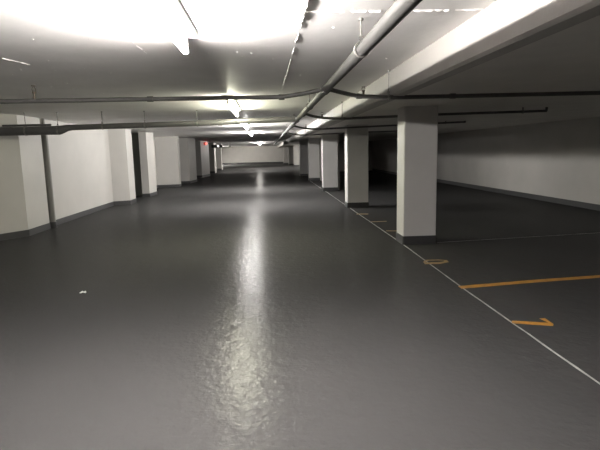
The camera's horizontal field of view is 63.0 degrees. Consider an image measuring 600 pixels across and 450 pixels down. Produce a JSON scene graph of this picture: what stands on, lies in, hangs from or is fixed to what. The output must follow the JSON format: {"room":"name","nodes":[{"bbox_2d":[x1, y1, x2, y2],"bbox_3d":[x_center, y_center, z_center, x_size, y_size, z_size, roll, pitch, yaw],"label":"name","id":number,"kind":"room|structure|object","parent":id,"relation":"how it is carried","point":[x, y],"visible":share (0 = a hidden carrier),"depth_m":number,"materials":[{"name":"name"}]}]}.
{"room":"parking garage","nodes":[
{"label":"parking garage","id":0,"kind":"room"},
{"bbox_2d":[0,114,112,233],"bbox_3d":[-8.279,-1.356,12.428,5.070,2.630,7.800,-2,9,-3],"label":"wall","id":1,"kind":"structure","parent":0,"point":[79,159],"depth_m":11.30,"materials":[{"name":"white paint"}]},
{"bbox_2d":[0,169,221,240],"bbox_3d":[-7.334,-2.469,27.786,2.899,0.145,38.286,-2,9,-3],"label":"baseboard","id":2,"kind":"structure","parent":1,"relation":"attached to","point":[18,234],"depth_m":12.87,"materials":[{"name":"grey paint"}]},
{"bbox_2d":[108,129,135,200],"bbox_3d":[-5.834,-1.948,16.020,0.520,2.630,0.950,-2,9,-3],"label":"wall","id":3,"kind":"structure","parent":0,"point":[120,140],"depth_m":15.74,"materials":[{"name":"white paint"}]},
{"bbox_2d":[131,133,141,195],"bbox_3d":[-7.297,-2.392,19.177,2.510,2.630,0.100,-2,9,-3],"label":"wall","id":4,"kind":"structure","parent":0,"point":[135,139],"depth_m":19.19,"materials":[{"name":"grey paint"}]},
{"bbox_2d":[138,132,156,193],"bbox_3d":[-5.886,-2.389,18.965,0.300,2.630,1.100,-2,9,-3],"label":"wall","id":5,"kind":"structure","parent":0,"point":[146,140],"depth_m":18.57,"materials":[{"name":"white paint"}]},
{"bbox_2d":[153,136,180,184],"bbox_3d":[-8.613,-2.788,21.995,5.650,2.630,4.150,-2,9,-3],"label":"wall","id":6,"kind":"structure","parent":0,"point":[166,149],"depth_m":23.59,"materials":[{"name":"white paint"}]},
{"bbox_2d":[179,138,196,180],"bbox_3d":[-8.819,-3.523,26.913,5.880,2.630,1.900,-2,9,-3],"label":"wall","id":7,"kind":"structure","parent":0,"point":[187,149],"depth_m":26.43,"materials":[{"name":"white paint"}]},
{"bbox_2d":[195,141,209,174],"bbox_3d":[-9.314,-4.536,33.720,5.780,2.630,2.500,-2,9,-3],"label":"wall","id":8,"kind":"structure","parent":0,"point":[202,150],"depth_m":33.19,"materials":[{"name":"white paint"}]},
{"bbox_2d":[208,143,216,172],"bbox_3d":[-9.757,-5.454,39.887,5.700,2.630,1.000,-2,9,-3],"label":"wall","id":9,"kind":"structure","parent":0,"point":[212,151],"depth_m":39.80,"materials":[{"name":"white paint"}]},
{"bbox_2d":[215,144,222,169],"bbox_3d":[-10.279,-6.473,46.742,5.550,2.630,0.900,-2,9,-3],"label":"wall","id":10,"kind":"structure","parent":0,"point":[218,150],"depth_m":46.60,"materials":[{"name":"white paint"}]},
{"bbox_2d":[0,0,496,146],"bbox_3d":[-6.319,-5.351,30.096,11.365,0.264,80.200,-2,9,-3],"label":"ceiling","id":11,"kind":"structure","parent":0,"point":[63,48],"depth_m":4.24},
{"bbox_2d":[0,110,295,135],"bbox_3d":[-2.945,-1.979,9.442,5.730,0.434,0.185,-2,9,-3],"label":"drain pipe","id":12,"kind":"object","parent":11,"relation":"hanging from","point":[33,129],"visible":1,"depth_m":9.38,"materials":[{"name":"silver metal"}]},
{"bbox_2d":[0,85,320,103],"bbox_3d":[-3.809,-1.350,4.920,8.078,0.298,0.064,-2,9,-3],"label":"pipe","id":13,"kind":"object","parent":11,"relation":"hanging from","point":[303,93],"visible":1,"depth_m":5.06,"materials":[{"name":"silver metal"}]},
{"bbox_2d":[138,0,197,54],"bbox_3d":[-0.721,-1.090,2.252,0.180,0.149,2.360,-2,9,-3],"label":"strip light","id":14,"kind":"object","parent":11,"relation":"attached to","point":[170,15],"visible":1,"depth_m":2.85,"materials":[{"name":"grey plastic"}]},
{"bbox_2d":[211,144,221,147],"bbox_3d":[-6.574,-6.266,38.742,0.840,0.305,0.130,-2,9,-3],"label":"emergency light","id":15,"kind":"object","parent":11,"relation":"hanging from","point":[220,145],"visible":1,"depth_m":38.71,"materials":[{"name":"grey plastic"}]},
{"bbox_2d":[221,95,241,116],"bbox_3d":[-1.137,-1.994,8.311,0.180,0.144,2.360,-2,9,-3],"label":"strip light","id":16,"kind":"object","parent":11,"relation":"attached to","point":[233,105],"visible":0.77,"depth_m":8.13,"materials":[{"name":"grey plastic"}]},
{"bbox_2d":[274,0,421,144],"bbox_3d":[-0.592,-3.441,18.202,0.129,0.245,54.980,-2,9,-3],"label":"pipe","id":17,"kind":"object","parent":11,"relation":"hanging from","point":[399,9],"visible":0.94,"depth_m":2.96,"materials":[{"name":"silver metal"}]},
{"bbox_2d":[277,0,599,147],"bbox_3d":[-0.600,-5.293,30.276,0.125,0.370,79.600,-2,9,-3],"label":"ceiling beam","id":18,"kind":"structure","parent":11,"relation":"attached to","point":[503,27],"depth_m":3.13,"materials":[{"name":"white paint"}]},
{"bbox_2d":[222,146,283,162],"bbox_3d":[-5.014,-9.969,69.259,19.000,2.630,0.300,-2,9,-3],"label":"wall","id":19,"kind":"structure","parent":0,"point":[245,154],"depth_m":69.00,"materials":[{"name":"white paint"}]},
{"bbox_2d":[222,162,283,163],"bbox_3d":[-4.082,-8.817,69.336,15.200,0.210,0.016,-2,9,-3],"label":"baseboard","id":20,"kind":"structure","parent":19,"relation":"attached to","point":[246,162],"depth_m":69.18,"materials":[{"name":"grey paint"}]},
{"bbox_2d":[283,146,288,162],"bbox_3d":[-1.147,-9.423,65.693,2.150,2.450,0.600,-2,9,-3],"label":"wall","id":21,"kind":"structure","parent":0,"point":[285,148],"depth_m":65.34,"materials":[{"name":"white paint"}]},
{"bbox_2d":[288,146,293,163],"bbox_3d":[-0.523,-8.473,59.289,1.740,2.450,0.600,-2,9,-3],"label":"wall","id":22,"kind":"structure","parent":0,"point":[290,148],"depth_m":58.98,"materials":[{"name":"white paint"}]},
{"bbox_2d":[293,145,299,164],"bbox_3d":[1.989,-7.722,53.943,5.420,2.450,0.500,-2,9,-3],"label":"wall","id":23,"kind":"structure","parent":0,"point":[295,147],"depth_m":53.55,"materials":[{"name":"white paint"}]},
{"bbox_2d":[0,163,599,449],"bbox_3d":[-2.455,-2.848,30.721,19.000,0.200,80.200,-2,9,-3],"label":"floor","id":24,"kind":"structure","parent":0,"point":[238,306],"depth_m":4.63,"materials":[{"name":"grey concrete"}]},
{"bbox_2d":[41,119,56,227],"bbox_3d":[-5.638,-1.147,10.970,0.156,2.440,0.156,-2,9,-3],"label":"downpipe","id":25,"kind":"object","parent":24,"relation":"on","point":[45,145],"visible":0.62,"depth_m":10.95,"materials":[{"name":"grey metal"}]},
{"bbox_2d":[299,140,307,175],"bbox_3d":[0.284,-4.378,32.142,0.610,2.290,0.720,-2,9,-3],"label":"concrete column","id":26,"kind":"structure","parent":24,"relation":"on","point":[303,144],"depth_m":31.80,"materials":[{"name":"white paint"}]},
{"bbox_2d":[308,138,319,180],"bbox_3d":[0.760,-3.603,26.918,0.620,2.290,0.520,-2,9,-3],"label":"concrete column","id":27,"kind":"structure","parent":24,"relation":"on","point":[313,143],"depth_m":26.68,"materials":[{"name":"white paint"}]},
{"bbox_2d":[321,133,337,190],"bbox_3d":[1.190,-2.524,19.686,0.625,2.290,0.470,-2,9,-3],"label":"concrete column","id":28,"kind":"structure","parent":24,"relation":"on","point":[329,143],"depth_m":19.47,"materials":[{"name":"white paint"}]},
{"bbox_2d":[345,125,368,207],"bbox_3d":[1.596,-1.656,13.854,0.615,2.290,0.490,-2,9,-3],"label":"concrete column","id":29,"kind":"structure","parent":24,"relation":"on","point":[356,139],"depth_m":13.64,"materials":[{"name":"white paint"}]},
{"bbox_2d":[396,106,437,244],"bbox_3d":[1.989,-0.839,8.363,0.585,2.290,0.460,-2,9,-3],"label":"concrete column","id":30,"kind":"structure","parent":24,"relation":"on","point":[417,139],"depth_m":8.16,"materials":[{"name":"white paint"}]},
{"bbox_2d":[424,260,447,263],"bbox_3d":[1.936,0.524,6.997,0.389,0.001,0.281,-2,9,-3],"label":"number","id":31,"kind":"object","parent":24,"relation":"on","point":[444,261],"visible":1,"depth_m":6.95,"materials":[{"name":"orange paint"}]},
{"bbox_2d":[315,184,599,383],"bbox_3d":[1.354,-0.528,14.077,0.078,0.001,25.370,-2,9,-3],"label":"line","id":32,"kind":"object","parent":24,"relation":"on","point":[573,365],"visible":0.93,"depth_m":4.61,"materials":[{"name":"white paint"}]},
{"bbox_2d":[437,233,587,242],"bbox_3d":[4.208,0.208,8.786,3.783,0.002,0.012,-3,9,-11],"label":"line","id":33,"kind":"object","parent":24,"relation":"on","point":[585,233],"visible":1,"depth_m":8.72,"materials":[{"name":"white paint"}]},
{"bbox_2d":[459,275,599,288],"bbox_3d":[4.193,0.612,6.102,4.764,0.002,0.140,-3,9,-10],"label":"parking line","id":34,"kind":"object","parent":24,"relation":"on","point":[594,276],"visible":1,"depth_m":5.87,"materials":[{"name":"orange paint"}]},
{"bbox_2d":[512,318,552,325],"bbox_3d":[2.128,0.897,4.497,0.365,0.002,0.201,-2,9,-3],"label":"number","id":35,"kind":"object","parent":24,"relation":"on","point":[549,323],"visible":1,"depth_m":4.49,"materials":[{"name":"orange paint"}]},
{"bbox_2d":[320,134,339,189],"bbox_3d":[1.353,-3.051,23.301,0.090,2.350,6.780,-2,9,-3],"label":"wall","id":36,"kind":"structure","parent":0,"point":[338,134],"depth_m":20.07,"materials":[{"name":"white paint"}]},
{"bbox_2d":[319,141,372,170],"bbox_3d":[3.010,-5.443,38.037,5.450,2.630,0.300,-2,9,-3],"label":"wall","id":37,"kind":"structure","parent":0,"point":[342,143],"depth_m":37.98,"materials":[{"name":"white paint"}]},
{"bbox_2d":[281,15,599,146],"bbox_3d":[3.203,-5.576,30.685,7.550,0.390,80.200,-2,9,-3],"label":"ceiling","id":38,"kind":"structure","parent":0,"point":[568,59],"depth_m":5.88,"materials":[{"name":"grey paint"}]},
{"bbox_2d":[287,129,397,135],"bbox_3d":[1.730,-3.251,16.852,4.352,0.316,0.064,-2,9,-3],"label":"pipe","id":39,"kind":"object","parent":38,"relation":"hanging from","point":[305,134],"visible":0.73,"depth_m":16.80,"materials":[{"name":"silver metal"}]},
{"bbox_2d":[294,121,465,129],"bbox_3d":[2.050,-2.590,12.412,4.412,0.316,0.064,-2,9,-3],"label":"pipe","id":40,"kind":"object","parent":38,"relation":"hanging from","point":[445,122],"visible":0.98,"depth_m":12.37,"materials":[{"name":"silver metal"}]},
{"bbox_2d":[306,102,547,119],"bbox_3d":[2.249,-2.015,8.560,4.308,0.315,0.064,-2,9,-3],"label":"pipe","id":41,"kind":"object","parent":38,"relation":"hanging from","point":[546,108],"visible":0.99,"depth_m":8.57,"materials":[{"name":"silver metal"}]},
{"bbox_2d":[330,70,599,99],"bbox_3d":[2.784,-1.541,5.322,4.951,0.313,0.064,-2,9,-3],"label":"pipe","id":42,"kind":"object","parent":38,"relation":"hanging from","point":[362,95],"visible":0.98,"depth_m":5.26,"materials":[{"name":"silver metal"}]},
{"bbox_2d":[373,116,599,204],"bbox_3d":[6.249,-4.453,31.000,0.300,2.630,80.300,-2,9,-3],"label":"wall","id":43,"kind":"structure","parent":0,"point":[556,159],"depth_m":15.41,"materials":[{"name":"white paint"}]},
{"bbox_2d":[284,163,599,210],"bbox_3d":[3.131,-3.125,30.640,6.054,0.160,79.000,-2,9,-3],"label":"baseboard","id":44,"kind":"structure","parent":43,"relation":"attached to","point":[508,192],"depth_m":15.57,"materials":[{"name":"grey paint"}]}
]}

